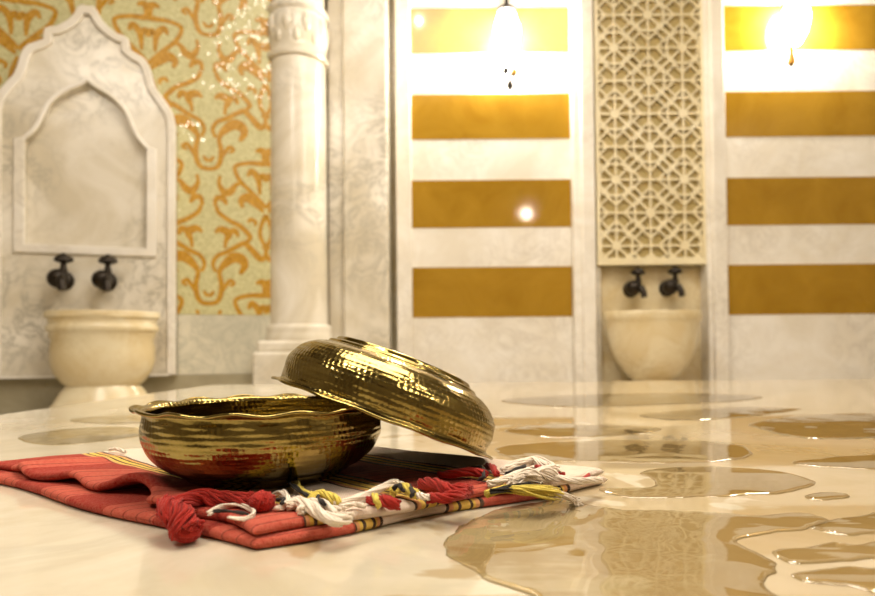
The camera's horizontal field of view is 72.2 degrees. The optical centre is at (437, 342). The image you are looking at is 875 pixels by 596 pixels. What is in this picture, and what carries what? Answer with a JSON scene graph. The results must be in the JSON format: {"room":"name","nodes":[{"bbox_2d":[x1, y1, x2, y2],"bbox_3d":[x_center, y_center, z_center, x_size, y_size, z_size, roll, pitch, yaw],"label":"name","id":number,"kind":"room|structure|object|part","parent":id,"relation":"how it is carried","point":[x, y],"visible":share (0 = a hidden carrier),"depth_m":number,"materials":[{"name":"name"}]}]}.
{"room":"spa","nodes":[
{"label":"spa","id":0,"kind":"room"},
{"bbox_2d":[176,315,270,374],"bbox_3d":[-2.110,-1.554,3.630,2.708,3.920,0.134,0,-1,-16],"label":"wall","id":1,"kind":"structure","parent":0,"point":[207,344],"depth_m":3.74,"materials":[{"name":"grey stone"}]},
{"bbox_2d":[0,0,93,87],"bbox_3d":[-2.703,-1.815,3.404,1.346,3.295,0.012,0,-1,-16],"label":"mosaic","id":2,"kind":"object","parent":1,"relation":"attached to","point":[22,22],"visible":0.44,"depth_m":3.48},
{"bbox_2d":[0,4,176,378],"bbox_3d":[-2.053,-0.887,3.527,0.958,2.180,0.072,0,-1,-16],"label":"panel","id":3,"kind":"object","parent":1,"relation":"attached to","point":[88,137],"visible":0.99,"depth_m":3.53,"materials":[{"name":"white stone"}]},
{"bbox_2d":[46,252,74,290],"bbox_3d":[-2.119,-0.394,3.370,0.137,0.224,0.219,0,-1,-16],"label":"tap","id":4,"kind":"object","parent":3,"relation":"attached to","point":[61,279],"visible":1,"depth_m":3.33,"materials":[{"name":"brown metal"}]},
{"bbox_3d":[-2.085,-0.332,3.325,0.049,0.096,0.121,0,-1,-35],"label":"spout","id":5,"kind":"part","parent":4,"relation":"part of","materials":[{"name":"brown metal"}]},
{"bbox_3d":[-2.102,-0.478,3.373,0.102,0.057,0.088,0,-1,-16],"label":"handle","id":6,"kind":"part","parent":4,"relation":"part of","materials":[{"name":"brown metal"}]},
{"bbox_3d":[-2.102,-0.422,3.372,0.042,0.064,0.041,0,-1,-16],"label":"stem","id":7,"kind":"part","parent":4,"relation":"part of","materials":[{"name":"brown metal"}]},
{"bbox_3d":[-2.048,-1.029,3.508,0.745,1.034,0.020,0,-1,-16],"label":"recess moulding","id":8,"kind":"part","parent":3,"relation":"part of","materials":[{"name":"white stone"}]},
{"bbox_3d":[-2.063,-1.039,3.560,0.695,1.017,0.009,0,-1,-16],"label":"recess panel","id":9,"kind":"part","parent":3,"relation":"part of","materials":[{"name":"white stone"}]},
{"bbox_2d":[91,254,117,291],"bbox_3d":[-1.904,-0.395,3.432,0.137,0.224,0.219,0,-1,-16],"label":"tap","id":10,"kind":"object","parent":3,"relation":"attached to","point":[104,280],"visible":1,"depth_m":3.39,"materials":[{"name":"brown metal"}]},
{"bbox_3d":[-1.870,-0.332,3.387,0.049,0.096,0.121,0,-1,-35],"label":"spout","id":11,"kind":"part","parent":10,"relation":"part of","materials":[{"name":"brown metal"}]},
{"bbox_3d":[-1.887,-0.422,3.434,0.042,0.064,0.041,0,-1,-16],"label":"stem","id":12,"kind":"part","parent":10,"relation":"part of","materials":[{"name":"brown metal"}]},
{"bbox_3d":[-1.887,-0.478,3.435,0.102,0.057,0.088,0,-1,-16],"label":"handle","id":13,"kind":"part","parent":10,"relation":"part of","materials":[{"name":"brown metal"}]},
{"bbox_2d":[0,374,252,413],"bbox_3d":[-2.015,0.302,3.555,2.480,0.203,0.021,0,-1,-16],"label":"baseboard","id":14,"kind":"structure","parent":1,"relation":"attached to","point":[25,394],"depth_m":3.48,"materials":[{"name":"stone"}]},
{"bbox_2d":[94,0,271,314],"bbox_3d":[-1.534,-1.819,3.739,1.080,3.295,0.012,0,-1,-16],"label":"mosaic","id":15,"kind":"object","parent":1,"relation":"attached to","point":[208,60],"visible":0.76,"depth_m":3.76},
{"bbox_2d":[324,0,695,350],"bbox_3d":[1.489,-1.571,4.418,5.595,3.920,0.100,-1,-1,0],"label":"wall","id":16,"kind":"structure","parent":0,"point":[392,2],"depth_m":4.36,"materials":[{"name":"stone"}]},
{"bbox_2d":[327,0,392,349],"bbox_3d":[-0.545,-1.556,4.197,0.416,3.913,0.338,-1,-1,0],"label":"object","id":17,"kind":"structure","parent":16,"relation":"attached to","point":[358,52],"depth_m":4.03,"materials":[{"name":"white stone"}]},
{"bbox_2d":[395,0,412,356],"bbox_3d":[-0.240,-1.557,4.277,0.108,3.913,0.178,-1,-1,0],"label":"trim","id":18,"kind":"structure","parent":16,"relation":"attached to","point":[402,7],"depth_m":4.18,"materials":[{"name":"white stone"}]},
{"bbox_2d":[410,0,572,382],"bbox_3d":[0.373,-1.562,4.296,1.122,3.913,0.140,-1,-1,0],"label":"wall panel","id":19,"kind":"object","parent":16,"relation":"attached to","point":[491,163],"visible":0.88,"depth_m":4.22,"materials":[{"name":"white stone"}]},
{"bbox_2d":[568,0,597,381],"bbox_3d":[1.012,-1.568,4.252,0.154,3.913,0.228,-1,-1,0],"label":"trim","id":20,"kind":"structure","parent":16,"relation":"attached to","point":[582,155],"depth_m":4.14,"materials":[{"name":"white stone"}]},
{"bbox_2d":[596,266,601,380],"bbox_3d":[1.514,-0.077,4.236,0.792,0.922,0.069,-1,-1,0],"label":"trim","id":21,"kind":"structure","parent":16,"relation":"attached to","point":[598,269],"depth_m":4.20,"materials":[{"name":"white stone"}]},
{"bbox_2d":[592,0,705,266],"bbox_3d":[1.486,-2.033,4.236,0.771,2.984,0.070,-1,-1,0],"label":"lattice screen","id":22,"kind":"object","parent":16,"relation":"attached to","point":[648,54],"visible":1,"depth_m":4.22,"materials":[{"name":"beige stone"}]},
{"bbox_2d":[601,267,701,380],"bbox_3d":[1.503,-0.076,4.306,0.771,0.922,0.068,-1,-1,0],"label":"wall niche","id":23,"kind":"object","parent":16,"relation":"in","point":[613,279],"visible":0.29,"depth_m":4.28,"materials":[{"name":"stone"}]},
{"bbox_2d":[623,267,647,297],"bbox_3d":[1.375,-0.414,4.168,0.140,0.223,0.219,-1,-1,0],"label":"tap","id":24,"kind":"object","parent":23,"relation":"attached to","point":[632,288],"visible":1,"depth_m":4.13,"materials":[{"name":"brown metal"}]},
{"bbox_3d":[1.394,-0.441,4.165,0.042,0.064,0.041,0,-1,0],"label":"stem","id":25,"kind":"part","parent":24,"relation":"part of","materials":[{"name":"brown metal"}]},
{"bbox_3d":[1.393,-0.497,4.166,0.102,0.057,0.088,0,-1,0],"label":"handle","id":26,"kind":"part","parent":24,"relation":"part of","materials":[{"name":"brown metal"}]},
{"bbox_3d":[1.396,-0.351,4.115,0.049,0.095,0.117,0,-1,-13],"label":"spout","id":27,"kind":"part","parent":24,"relation":"part of","materials":[{"name":"brown metal"}]},
{"bbox_2d":[659,266,685,296],"bbox_3d":[1.632,-0.421,4.168,0.140,0.223,0.219,-1,-1,0],"label":"tap","id":28,"kind":"object","parent":23,"relation":"attached to","point":[668,287],"visible":1,"depth_m":4.13,"materials":[{"name":"brown metal"}]},
{"bbox_3d":[1.650,-0.504,4.166,0.102,0.057,0.088,0,-1,0],"label":"handle","id":29,"kind":"part","parent":28,"relation":"part of","materials":[{"name":"brown metal"}]},
{"bbox_3d":[1.651,-0.448,4.165,0.042,0.064,0.041,0,-1,0],"label":"stem","id":30,"kind":"part","parent":28,"relation":"part of","materials":[{"name":"brown metal"}]},
{"bbox_3d":[1.653,-0.358,4.115,0.049,0.095,0.117,0,-1,-13],"label":"spout","id":31,"kind":"part","parent":28,"relation":"part of","materials":[{"name":"brown metal"}]},
{"bbox_2d":[696,0,729,379],"bbox_3d":[1.928,-1.576,4.252,0.134,3.913,0.228,-1,-1,0],"label":"trim","id":32,"kind":"structure","parent":16,"relation":"attached to","point":[715,365],"depth_m":4.14,"materials":[{"name":"white stone"}]},
{"bbox_2d":[723,0,874,379],"bbox_3d":[3.131,-1.586,4.296,2.270,3.913,0.140,-1,-1,0],"label":"wall panel","id":33,"kind":"object","parent":16,"relation":"attached to","point":[800,139],"visible":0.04,"depth_m":4.22,"materials":[{"name":"white marble"},{"name":"ochre stone"}]},
{"bbox_3d":[0.053,0.383,0.463,8.500,0.100,8.140,0,-1,0],"label":"floor","id":34,"kind":"structure","parent":0,"visible":0},
{"bbox_2d":[43,310,159,407],"bbox_3d":[-1.873,0.114,3.364,0.583,0.570,0.362,0,-1,-16],"label":"basin","id":35,"kind":"object","parent":34,"relation":"on","point":[97,355],"visible":0.88,"depth_m":3.23,"materials":[{"name":"stone"}]},
{"bbox_2d":[252,0,332,383],"bbox_3d":[-0.928,-1.554,3.978,0.516,3.908,0.516,0,-1,-8],"label":"marble column","id":36,"kind":"structure","parent":34,"relation":"on","point":[298,33],"depth_m":3.80,"materials":[{"name":"white stone"}]},
{"bbox_2d":[0,379,874,595],"bbox_3d":[1.250,0.209,0.260,4.104,0.220,3.728,-1,-1,0],"label":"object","id":37,"kind":"structure","parent":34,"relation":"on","point":[49,547],"depth_m":0.36,"materials":[{"name":"beige stone"}]},
{"bbox_2d":[18,427,138,443],"bbox_3d":[-0.468,0.123,0.802,0.178,0.001,0.150,-1,-1,39],"label":"puddle","id":38,"kind":"object","parent":37,"relation":"on","point":[89,434],"visible":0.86,"depth_m":0.79,"materials":[{"name":"clear liquid"}]},
{"bbox_2d":[69,415,140,422],"bbox_3d":[-0.510,0.126,0.995,0.184,0.001,0.136,-1,-1,28],"label":"puddle","id":39,"kind":"object","parent":37,"relation":"on","point":[114,418],"visible":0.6,"depth_m":0.98,"materials":[{"name":"clear liquid"}]},
{"bbox_2d":[0,446,607,548],"bbox_3d":[-0.142,0.102,0.486,0.500,0.025,0.277,-1,-1,32],"label":"folded cloth","id":40,"kind":"object","parent":37,"relation":"on","point":[386,486],"visible":0.94,"depth_m":0.40,"materials":[{"name":"red fabric"}]},
{"bbox_2d":[129,393,380,488],"bbox_3d":[-0.132,0.073,0.465,0.189,0.056,0.189,-1,-1,0],"label":"brass bowl","id":41,"kind":"object","parent":40,"relation":"on","point":[241,441],"visible":0.91,"depth_m":0.39,"materials":[{"name":"gold metal"}]},
{"bbox_2d":[271,336,494,459],"bbox_3d":[-0.044,0.047,0.497,0.183,0.104,0.186,-1,-1,16],"label":"brass bowl","id":42,"kind":"object","parent":40,"relation":"on","point":[384,384],"visible":1,"depth_m":0.42,"materials":[{"name":"gold metal"}]},
{"bbox_2d":[507,424,660,432],"bbox_3d":[0.196,0.117,0.798,0.214,0.001,0.127,-1,-1,0],"label":"puddle","id":43,"kind":"object","parent":37,"relation":"on","point":[574,428],"visible":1,"depth_m":0.81,"materials":[{"name":"clear liquid"}]},
{"bbox_2d":[496,440,750,451],"bbox_3d":[0.198,0.114,0.635,0.272,0.001,0.150,-1,-1,0],"label":"puddle","id":44,"kind":"object","parent":37,"relation":"on","point":[679,442],"visible":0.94,"depth_m":0.68,"materials":[{"name":"clear liquid"}]},
{"bbox_2d":[500,393,761,406],"bbox_3d":[0.435,0.124,1.333,0.600,0.001,0.322,0,-1,-21],"label":"puddle","id":45,"kind":"object","parent":37,"relation":"on","point":[607,399],"visible":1,"depth_m":1.30,"materials":[{"name":"liquid"}]},
{"bbox_2d":[452,500,828,595],"bbox_3d":[0.101,0.109,0.323,0.191,0.001,0.246,-1,-1,32],"label":"puddle","id":46,"kind":"object","parent":37,"relation":"on","point":[549,500],"visible":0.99,"depth_m":0.38,"materials":[{"name":"clear liquid"}]},
{"bbox_2d":[601,466,814,488],"bbox_3d":[0.212,0.111,0.486,0.179,0.001,0.115,-1,-1,0],"label":"puddle","id":47,"kind":"object","parent":37,"relation":"on","point":[698,466],"visible":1,"depth_m":0.53,"materials":[{"name":"clear liquid"}]},
{"bbox_2d":[639,407,799,418],"bbox_3d":[0.482,0.118,1.016,0.338,0.001,0.127,0,-1,-31],"label":"puddle","id":48,"kind":"object","parent":37,"relation":"on","point":[706,413],"visible":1,"depth_m":1.00,"materials":[{"name":"clear liquid"}]},
{"bbox_2d":[749,413,874,437],"bbox_3d":[0.608,0.114,0.854,0.437,0.001,0.208,0,-1,-34],"label":"puddle","id":49,"kind":"object","parent":37,"relation":"on","point":[824,425],"visible":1,"depth_m":0.83,"materials":[{"name":"clear liquid"}]},
{"bbox_2d":[772,541,873,551],"bbox_3d":[0.234,0.108,0.305,0.124,0.001,0.048,-1,-1,0],"label":"puddle","id":50,"kind":"object","parent":37,"relation":"on","point":[873,541],"visible":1,"depth_m":0.32,"materials":[{"name":"clear liquid"}]},
{"bbox_2d":[792,454,874,462],"bbox_3d":[0.411,0.111,0.559,0.159,0.001,0.067,0,-1,-21],"label":"puddle","id":51,"kind":"object","parent":37,"relation":"on","point":[872,456],"visible":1,"depth_m":0.58,"materials":[{"name":"liquid"}]},
{"bbox_2d":[796,566,874,572],"bbox_3d":[0.214,0.107,0.264,0.078,0.001,0.076,0,-1,-28],"label":"puddle","id":52,"kind":"object","parent":37,"relation":"on","point":[840,566],"visible":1,"depth_m":0.29,"materials":[{"name":"liquid"}]},
{"bbox_2d":[604,310,702,380],"bbox_3d":[1.448,0.088,4.029,0.645,0.587,0.465,-1,-1,0],"label":"basin","id":53,"kind":"object","parent":34,"relation":"on","point":[647,345],"visible":0.84,"depth_m":3.86,"materials":[{"name":"beige stone"}]},
{"bbox_3d":[0.018,-3.637,0.534,8.500,0.100,8.140,0,-1,0],"label":"ceiling","id":54,"kind":"structure","parent":0,"visible":0},
{"bbox_2d":[494,0,519,90],"bbox_3d":[0.474,-2.626,4.151,0.178,1.801,0.178,-1,-1,27],"label":"hanging lamp","id":55,"kind":"object","parent":54,"relation":"hanging from","point":[506,29],"visible":1,"depth_m":4.08,"materials":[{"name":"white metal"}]},
{"bbox_3d":[0.478,-2.090,4.142,0.178,0.370,0.178,0,-1,0],"label":"glass globe","id":56,"kind":"part","parent":55,"relation":"part of","materials":[{"name":"white glass"}]},
{"bbox_2d":[780,0,809,67],"bbox_3d":[2.467,-2.708,4.152,0.178,1.670,0.178,-1,-1,0],"label":"hanging lamp","id":57,"kind":"object","parent":54,"relation":"hanging from","point":[795,17],"visible":1,"depth_m":4.09,"materials":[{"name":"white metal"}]},
{"bbox_3d":[2.472,-2.203,4.144,0.178,0.289,0.178,0,-1,0],"label":"glass globe","id":58,"kind":"part","parent":57,"relation":"part of","materials":[{"name":"white glass"}]}
]}

